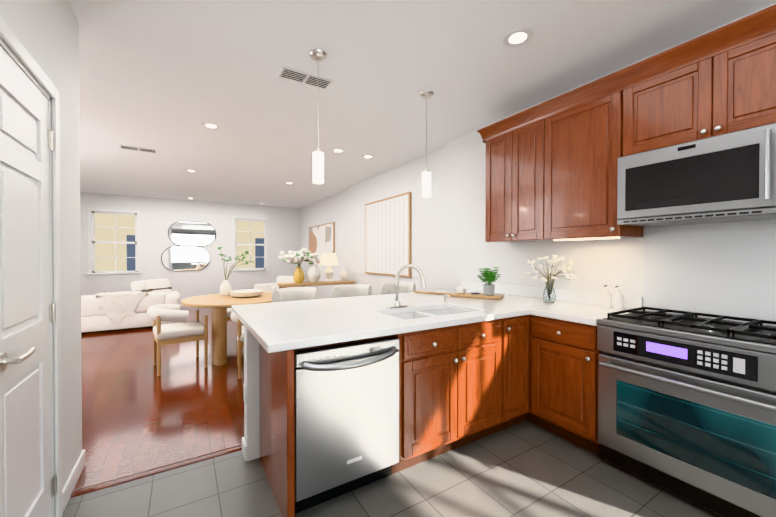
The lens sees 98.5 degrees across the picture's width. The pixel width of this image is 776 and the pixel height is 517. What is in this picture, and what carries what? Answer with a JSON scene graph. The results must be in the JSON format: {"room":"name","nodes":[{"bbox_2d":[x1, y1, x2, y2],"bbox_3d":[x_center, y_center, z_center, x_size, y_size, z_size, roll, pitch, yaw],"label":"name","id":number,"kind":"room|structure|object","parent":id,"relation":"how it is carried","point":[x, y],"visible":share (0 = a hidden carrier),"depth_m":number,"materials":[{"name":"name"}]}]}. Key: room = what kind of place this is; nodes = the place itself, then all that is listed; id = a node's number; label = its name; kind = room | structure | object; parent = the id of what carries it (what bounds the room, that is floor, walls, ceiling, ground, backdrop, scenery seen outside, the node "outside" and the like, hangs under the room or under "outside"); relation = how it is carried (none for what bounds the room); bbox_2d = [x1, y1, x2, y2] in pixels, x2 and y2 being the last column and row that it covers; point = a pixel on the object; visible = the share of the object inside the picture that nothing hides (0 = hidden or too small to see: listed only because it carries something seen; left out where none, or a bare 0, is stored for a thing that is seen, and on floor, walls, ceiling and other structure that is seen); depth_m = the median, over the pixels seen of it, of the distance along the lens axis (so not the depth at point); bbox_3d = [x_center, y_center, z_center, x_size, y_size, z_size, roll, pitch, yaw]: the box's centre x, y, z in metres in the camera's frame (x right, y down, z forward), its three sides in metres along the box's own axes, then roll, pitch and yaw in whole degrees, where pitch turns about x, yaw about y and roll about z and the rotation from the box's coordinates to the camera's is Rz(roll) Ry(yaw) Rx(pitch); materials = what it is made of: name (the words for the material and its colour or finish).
{"room":"dining room and kitchen","nodes":[
{"label":"dining room and kitchen","id":0,"kind":"room"},
{"bbox_2d":[0,0,81,488],"bbox_3d":[-0.048,-0.048,-1.089,0.120,2.780,7.400,0,1,-31],"label":"wall","id":1,"kind":"structure","parent":0,"point":[46,32],"depth_m":1.85,"materials":[{"name":"white paint"}]},
{"bbox_2d":[0,46,56,516],"bbox_3d":[-1.476,0.277,1.380,0.097,2.071,0.637,0,1,-31],"label":"door leaf","id":2,"kind":"structure","parent":1,"relation":"in","point":[28,484],"depth_m":1.38,"materials":[{"name":"white paint"}]},
{"bbox_2d":[0,16,62,516],"bbox_3d":[-1.523,0.241,1.340,0.136,2.160,0.780,0,1,-31],"label":"door frame","id":3,"kind":"structure","parent":1,"relation":"attached to","point":[15,45],"depth_m":1.65,"materials":[{"name":"white wood"}]},
{"bbox_2d":[62,450,84,511],"bbox_3d":[-1.802,1.266,1.917,0.014,0.100,0.460,0,1,-31],"label":"baseboard","id":4,"kind":"structure","parent":1,"relation":"attached to","point":[72,481],"depth_m":1.89,"materials":[{"name":"white wood"}]},
{"bbox_2d":[74,306,243,489],"bbox_3d":[-3.240,1.314,5.598,6.140,0.060,7.920,0,1,-31],"label":"floor","id":5,"kind":"structure","parent":0,"point":[139,415],"depth_m":3.02,"materials":[{"name":"brown wood"}]},
{"bbox_2d":[81,279,179,332],"bbox_3d":[-5.102,0.847,6.059,2.250,0.865,1.004,0,1,-31],"label":"sofa","id":6,"kind":"object","parent":5,"relation":"on","point":[112,311],"visible":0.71,"depth_m":5.83,"materials":[{"name":"white fabric"}]},
{"bbox_2d":[70,444,241,497],"bbox_3d":[-1.391,1.310,2.087,0.889,0.008,0.070,0,1,-31],"label":"threshold strip","id":7,"kind":"object","parent":5,"relation":"on","point":[107,484],"depth_m":2.04,"materials":[{"name":"brown wood"}]},
{"bbox_2d":[147,304,207,375],"bbox_3d":[-2.515,0.929,4.010,0.605,0.738,0.669,0,1,-31],"label":"dining chair","id":8,"kind":"object","parent":5,"relation":"on","point":[196,330],"visible":1,"depth_m":3.83,"materials":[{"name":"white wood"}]},
{"bbox_2d":[219,293,231,320],"bbox_3d":[-2.413,0.917,5.354,0.668,0.738,0.593,0,1,-31],"label":"dining chair","id":9,"kind":"object","parent":5,"relation":"on","point":[229,311],"depth_m":5.06,"materials":[{"name":"white fabric"}]},
{"bbox_2d":[181,292,272,365],"bbox_3d":[-2.043,0.916,4.557,1.320,0.751,1.320,0,1,-31],"label":"dining table","id":10,"kind":"object","parent":5,"relation":"on","point":[218,304],"visible":0.73,"depth_m":4.07,"materials":[{"name":"brown wood"}]},
{"bbox_2d":[218,247,250,295],"bbox_3d":[-2.204,0.192,4.852,0.522,0.690,0.497,0,1,-31],"label":"vase","id":11,"kind":"object","parent":10,"relation":"on","point":[225,288],"visible":1,"depth_m":4.72,"materials":[{"name":"white ceramic"}]},
{"bbox_2d":[230,289,262,297],"bbox_3d":[-1.967,0.499,4.658,0.430,0.078,0.430,0,1,-31],"label":"centerpiece bowl","id":12,"kind":"object","parent":10,"relation":"on","point":[246,293],"visible":1,"depth_m":4.53,"materials":[{"name":"white ceramic"}]},
{"bbox_2d":[231,312,243,378],"bbox_3d":[-1.464,0.930,3.898,0.668,0.738,0.612,0,1,-31],"label":"dining chair","id":13,"kind":"object","parent":5,"relation":"on","point":[240,335],"visible":0.29,"depth_m":3.60,"materials":[{"name":"brown wood"}]},
{"bbox_2d":[254,276,300,292],"bbox_3d":[-2.763,0.869,8.405,0.900,0.780,0.850,0,1,39],"label":"armchair","id":14,"kind":"object","parent":5,"relation":"on","point":[268,287],"visible":0.21,"depth_m":8.49,"materials":[{"name":"white fabric"}]},
{"bbox_2d":[271,287,320,301],"bbox_3d":[-0.900,0.809,3.358,0.500,0.991,0.486,0,1,-31],"label":"bar stool","id":15,"kind":"object","parent":5,"relation":"on","point":[294,294],"visible":0.23,"depth_m":3.49,"materials":[{"name":"white fabric"}]},
{"bbox_2d":[278,280,354,288],"bbox_3d":[-1.372,0.876,6.531,1.434,0.800,0.400,0,1,-31],"label":"console table","id":16,"kind":"object","parent":5,"relation":"on","point":[294,284],"visible":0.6,"depth_m":6.34,"materials":[{"name":"brown wood"}]},
{"bbox_2d":[278,248,318,282],"bbox_3d":[-1.691,0.143,6.340,0.694,0.666,0.677,0,1,-31],"label":"vase","id":17,"kind":"object","parent":16,"relation":"on","point":[298,274],"visible":1,"depth_m":6.25,"materials":[{"name":"yellow"}]},
{"bbox_2d":[306,262,320,282],"bbox_3d":[-1.434,0.275,6.441,0.280,0.400,0.280,0,1,-31],"label":"vase","id":18,"kind":"object","parent":16,"relation":"on","point":[313,273],"visible":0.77,"depth_m":6.35,"materials":[{"name":"white ceramic"}]},
{"bbox_2d":[320,253,338,281],"bbox_3d":[-1.173,0.193,6.671,0.380,0.560,0.380,0,1,-31],"label":"table lamp","id":19,"kind":"object","parent":16,"relation":"on","point":[328,259],"visible":1,"depth_m":6.58,"materials":[{"name":"beige fabric"}]},
{"bbox_2d":[340,269,348,280],"bbox_3d":[-0.890,0.347,6.822,0.170,0.250,0.170,0,1,-31],"label":"vase","id":20,"kind":"object","parent":16,"relation":"on","point":[344,275],"visible":1,"depth_m":6.76,"materials":[{"name":"white ceramic"}]},
{"bbox_2d":[331,284,371,297],"bbox_3d":[-0.371,0.806,3.682,0.500,0.991,0.486,0,1,-31],"label":"bar stool","id":21,"kind":"object","parent":5,"relation":"on","point":[349,290],"visible":0.29,"depth_m":3.82,"materials":[{"name":"white fabric"}]},
{"bbox_2d":[380,282,415,294],"bbox_3d":[0.158,0.803,4.005,0.500,0.991,0.486,0,1,-31],"label":"bar stool","id":22,"kind":"object","parent":5,"relation":"on","point":[403,287],"visible":0.27,"depth_m":4.14,"materials":[{"name":"white fabric"}]},
{"bbox_2d":[80,192,299,301],"bbox_3d":[-5.276,-0.135,8.912,5.900,2.780,0.120,0,1,-31],"label":"wall","id":23,"kind":"structure","parent":0,"point":[159,217],"depth_m":8.88,"materials":[{"name":"white paint"}]},
{"bbox_2d":[87,208,141,277],"bbox_3d":[-6.569,-0.348,8.060,1.020,1.620,0.120,0,1,-31],"label":"window","id":24,"kind":"structure","parent":23,"relation":"in","point":[92,273],"depth_m":8.03,"materials":[{"name":"white"}]},
{"bbox_2d":[161,221,215,270],"bbox_3d":[-5.245,-0.308,8.845,1.254,1.307,0.021,0,1,-31],"label":"mirror","id":25,"kind":"object","parent":23,"relation":"attached to","point":[189,238],"visible":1,"depth_m":8.83,"materials":[{"name":"silver glass"}]},
{"bbox_2d":[232,216,268,273],"bbox_3d":[-3.962,-0.362,9.655,1.014,1.620,0.120,0,1,-31],"label":"window","id":26,"kind":"structure","parent":23,"relation":"in","point":[235,270],"depth_m":9.66,"materials":[{"name":"white"}]},
{"bbox_2d":[244,326,259,460],"bbox_3d":[0.149,0.871,2.873,2.553,0.874,0.120,0,1,-31],"label":"wall","id":27,"kind":"structure","parent":0,"point":[252,404],"depth_m":2.18,"materials":[{"name":"white paint"}]},
{"bbox_2d":[243,384,245,403],"bbox_3d":[-0.944,0.896,2.204,0.010,0.115,0.070,0,1,-31],"label":"electrical outlet cover","id":28,"kind":"object","parent":27,"relation":"attached to","point":[244,392],"visible":0.98,"depth_m":2.19,"materials":[{"name":"white plastic"}]},
{"bbox_2d":[242,438,246,461],"bbox_3d":[-0.946,1.264,2.207,0.014,0.100,0.120,0,1,-31],"label":"baseboard","id":29,"kind":"structure","parent":27,"relation":"attached to","point":[244,448],"depth_m":2.17,"materials":[{"name":"white wood"}]},
{"bbox_2d":[62,420,721,516],"bbox_3d":[1.670,1.365,-0.272,3.890,0.060,7.220,0,1,-31],"label":"floor","id":30,"kind":"structure","parent":0,"point":[525,468],"depth_m":1.89,"materials":[{"name":"grey tile"}]},
{"bbox_2d":[294,336,399,513],"bbox_3d":[-0.343,0.889,2.032,0.603,0.848,0.721,0,1,-31],"label":"dishwasher","id":31,"kind":"object","parent":30,"relation":"on","point":[346,417],"visible":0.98,"depth_m":1.76,"materials":[{"name":"silver metal"}]},
{"bbox_2d":[347,318,506,473],"bbox_3d":[0.291,0.874,2.480,0.933,0.874,0.689,0,1,-31],"label":"base cabinet","id":32,"kind":"object","parent":30,"relation":"on","point":[461,385],"depth_m":2.13,"materials":[{"name":"brown wood"}]},
{"bbox_2d":[231,281,642,352],"bbox_3d":[0.302,0.441,2.604,2.567,0.302,1.872,0,1,-31],"label":"countertop","id":33,"kind":"structure","parent":32,"relation":"on","point":[272,327],"depth_m":2.44,"materials":[{"name":"white stone"}]},
{"bbox_2d":[386,264,425,307],"bbox_3d":[0.134,0.219,2.642,0.273,0.339,0.213,0,1,-31],"label":"faucet","id":34,"kind":"object","parent":33,"relation":"on","point":[398,272],"visible":1,"depth_m":2.63,"materials":[{"name":"silver metal"}]},
{"bbox_2d":[415,291,503,299],"bbox_3d":[0.686,0.369,3.378,0.900,0.026,0.230,0,1,30],"label":"cutting board","id":35,"kind":"object","parent":33,"relation":"on","point":[481,296],"visible":0.92,"depth_m":3.25,"materials":[{"name":"brown wood"}]},
{"bbox_2d":[456,285,465,293],"bbox_3d":[0.729,0.315,3.352,0.096,0.080,0.095,0,1,-31],"label":"candle jar","id":36,"kind":"object","parent":35,"relation":"on","point":[460,290],"visible":1,"depth_m":3.32,"materials":[{"name":"white ceramic"}]},
{"bbox_2d":[477,267,500,295],"bbox_3d":[0.959,0.222,3.214,0.240,0.268,0.258,0,1,-31],"label":"plant pot","id":37,"kind":"object","parent":35,"relation":"on","point":[489,277],"visible":1,"depth_m":3.16,"materials":[{"name":"grey ceramic"}]},
{"bbox_2d":[525,255,575,302],"bbox_3d":[1.381,0.180,2.869,0.452,0.412,0.417,0,1,-31],"label":"flower vase","id":38,"kind":"object","parent":33,"relation":"on","point":[549,295],"visible":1,"depth_m":2.84,"materials":[{"name":"white"}]},
{"bbox_2d":[602,285,610,308],"bbox_3d":[1.680,0.299,2.574,0.070,0.179,0.058,0,1,-31],"label":"soap bottle","id":39,"kind":"object","parent":33,"relation":"on","point":[606,299],"visible":1,"depth_m":2.56,"materials":[{"name":"white ceramic"}]},
{"bbox_2d":[614,286,622,309],"bbox_3d":[1.734,0.300,2.524,0.070,0.179,0.058,0,1,-31],"label":"soap bottle","id":40,"kind":"object","parent":33,"relation":"on","point":[618,300],"visible":1,"depth_m":2.51,"materials":[{"name":"white ceramic"}]},
{"bbox_2d":[495,315,534,431],"bbox_3d":[0.774,0.872,2.734,0.397,0.874,0.759,0,1,-31],"label":"base cabinet","id":41,"kind":"object","parent":30,"relation":"on","point":[514,336],"depth_m":2.49,"materials":[{"name":"brown wood"}]},
{"bbox_2d":[535,316,601,454],"bbox_3d":[1.462,0.874,2.520,0.678,0.874,0.511,0,1,-31],"label":"base cabinet","id":42,"kind":"object","parent":30,"relation":"on","point":[566,352],"depth_m":2.32,"materials":[{"name":"brown wood"}]},
{"bbox_2d":[596,307,775,516],"bbox_3d":[1.812,0.825,1.893,0.719,0.942,0.913,0,1,-31],"label":"range","id":43,"kind":"object","parent":30,"relation":"on","point":[686,405],"visible":1,"depth_m":1.74,"materials":[{"name":"silver metal"}]},
{"bbox_2d":[69,0,775,207],"bbox_3d":[-1.357,-1.519,2.494,6.140,0.100,15.140,0,1,-31],"label":"ceiling","id":44,"kind":"structure","parent":0,"point":[165,79],"depth_m":2.72,"materials":[{"name":"white paint"}]},
{"bbox_2d":[119,145,157,152],"bbox_3d":[-3.402,-1.482,4.569,0.420,0.009,0.170,0,1,-31],"label":"ceiling vent","id":45,"kind":"object","parent":44,"relation":"in","point":[137,148],"visible":0.98,"depth_m":4.57,"materials":[{"name":"white metal"}]},
{"bbox_2d":[201,122,220,128],"bbox_3d":[-1.985,-1.477,3.752,0.200,0.006,0.200,0,1,-31],"label":"recessed light","id":46,"kind":"object","parent":44,"relation":"in","point":[208,125],"visible":1,"depth_m":3.73,"materials":[{"name":"white plastic"}]},
{"bbox_2d":[277,66,333,89],"bbox_3d":[-0.672,-1.466,2.746,0.420,0.009,0.170,0,1,-31],"label":"ceiling vent","id":47,"kind":"object","parent":44,"relation":"in","point":[303,77],"visible":1,"depth_m":2.73,"materials":[{"name":"white metal"}]},
{"bbox_2d":[309,49,326,183],"bbox_3d":[-0.505,-1.006,2.422,0.128,0.924,0.128,0,1,-31],"label":"pendant light","id":48,"kind":"object","parent":44,"relation":"hanging from","point":[318,155],"visible":0.98,"depth_m":2.39,"materials":[{"name":"white glass"}]},
{"bbox_2d":[331,148,344,152],"bbox_3d":[-0.694,-1.485,4.649,0.200,0.006,0.200,0,1,-31],"label":"recessed light","id":49,"kind":"object","parent":44,"relation":"in","point":[336,150],"visible":1,"depth_m":4.63,"materials":[{"name":"white plastic"}]},
{"bbox_2d":[361,155,374,158],"bbox_3d":[-0.290,-1.487,4.927,0.200,0.006,0.200,0,1,-31],"label":"recessed light","id":50,"kind":"object","parent":44,"relation":"in","point":[368,156],"visible":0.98,"depth_m":4.91,"materials":[{"name":"white plastic"}]},
{"bbox_2d":[420,90,433,197],"bbox_3d":[0.347,-1.011,3.011,0.128,0.924,0.128,0,1,-31],"label":"pendant light","id":51,"kind":"object","parent":44,"relation":"hanging from","point":[426,174],"visible":1,"depth_m":2.98,"materials":[{"name":"white glass"}]},
{"bbox_2d":[502,28,533,46],"bbox_3d":[0.865,-1.464,2.230,0.200,0.006,0.200,0,1,-31],"label":"recessed light","id":52,"kind":"object","parent":44,"relation":"in","point":[517,37],"visible":1,"depth_m":2.22,"materials":[{"name":"white plastic"}]},
{"bbox_2d":[300,2,775,298],"bbox_3d":[1.095,-0.093,4.076,0.320,2.780,15.020,0,1,-31],"label":"wall","id":53,"kind":"structure","parent":0,"point":[451,248],"depth_m":4.13,"materials":[{"name":"white paint"}]},
{"bbox_2d":[309,222,334,262],"bbox_3d":[-1.776,-0.364,8.810,0.030,1.000,1.865,0,1,-31],"label":"wall art","id":54,"kind":"object","parent":53,"relation":"attached to","point":[321,239],"visible":0.77,"depth_m":8.65,"materials":[{"name":"white paper"}]},
{"bbox_2d":[365,192,410,277],"bbox_3d":[-0.041,-0.358,5.777,0.035,1.320,1.481,0,1,-31],"label":"wall art","id":55,"kind":"object","parent":53,"relation":"attached to","point":[387,236],"visible":1,"depth_m":5.66,"materials":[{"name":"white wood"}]},
{"bbox_2d":[485,120,548,242],"bbox_3d":[1.291,-0.660,3.106,0.347,1.010,0.695,0,1,-31],"label":"upper cabinet","id":56,"kind":"object","parent":53,"relation":"attached to","point":[509,153],"depth_m":3.06,"materials":[{"name":"brown wood"}]},
{"bbox_2d":[533,84,642,240],"bbox_3d":[1.572,-0.656,2.647,0.347,1.010,0.635,0,1,-31],"label":"upper cabinet","id":57,"kind":"object","parent":53,"relation":"attached to","point":[551,169],"depth_m":2.52,"materials":[{"name":"brown wood"}]},
{"bbox_2d":[621,24,775,156],"bbox_3d":[1.978,-0.915,1.980,0.347,0.480,0.911,0,1,-31],"label":"upper cabinet","id":58,"kind":"object","parent":53,"relation":"attached to","point":[728,88],"depth_m":1.92,"materials":[{"name":"brown wood"}]},
{"bbox_2d":[617,122,775,226],"bbox_3d":[1.928,-0.445,1.953,0.462,0.452,0.907,0,1,-31],"label":"over-the-range microwave","id":59,"kind":"object","parent":58,"relation":"attached to","point":[727,177],"visible":1,"depth_m":1.88,"materials":[{"name":"silver metal"}]},
{"bbox_2d":[643,226,775,325],"bbox_3d":[2.125,0.104,2.079,0.007,0.579,0.915,0,1,-31],"label":"backsplash panel","id":60,"kind":"object","parent":53,"relation":"attached to","point":[731,272],"visible":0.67,"depth_m":2.14,"materials":[{"name":"white"}]},
{"label":"outside","id":61,"kind":"structure","parent":0,"visible":0},
{"bbox_2d":[95,213,263,270],"bbox_3d":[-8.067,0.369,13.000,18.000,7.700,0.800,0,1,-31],"label":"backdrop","id":62,"kind":"structure","parent":61,"point":[102,232],"depth_m":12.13,"materials":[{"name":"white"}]}
]}

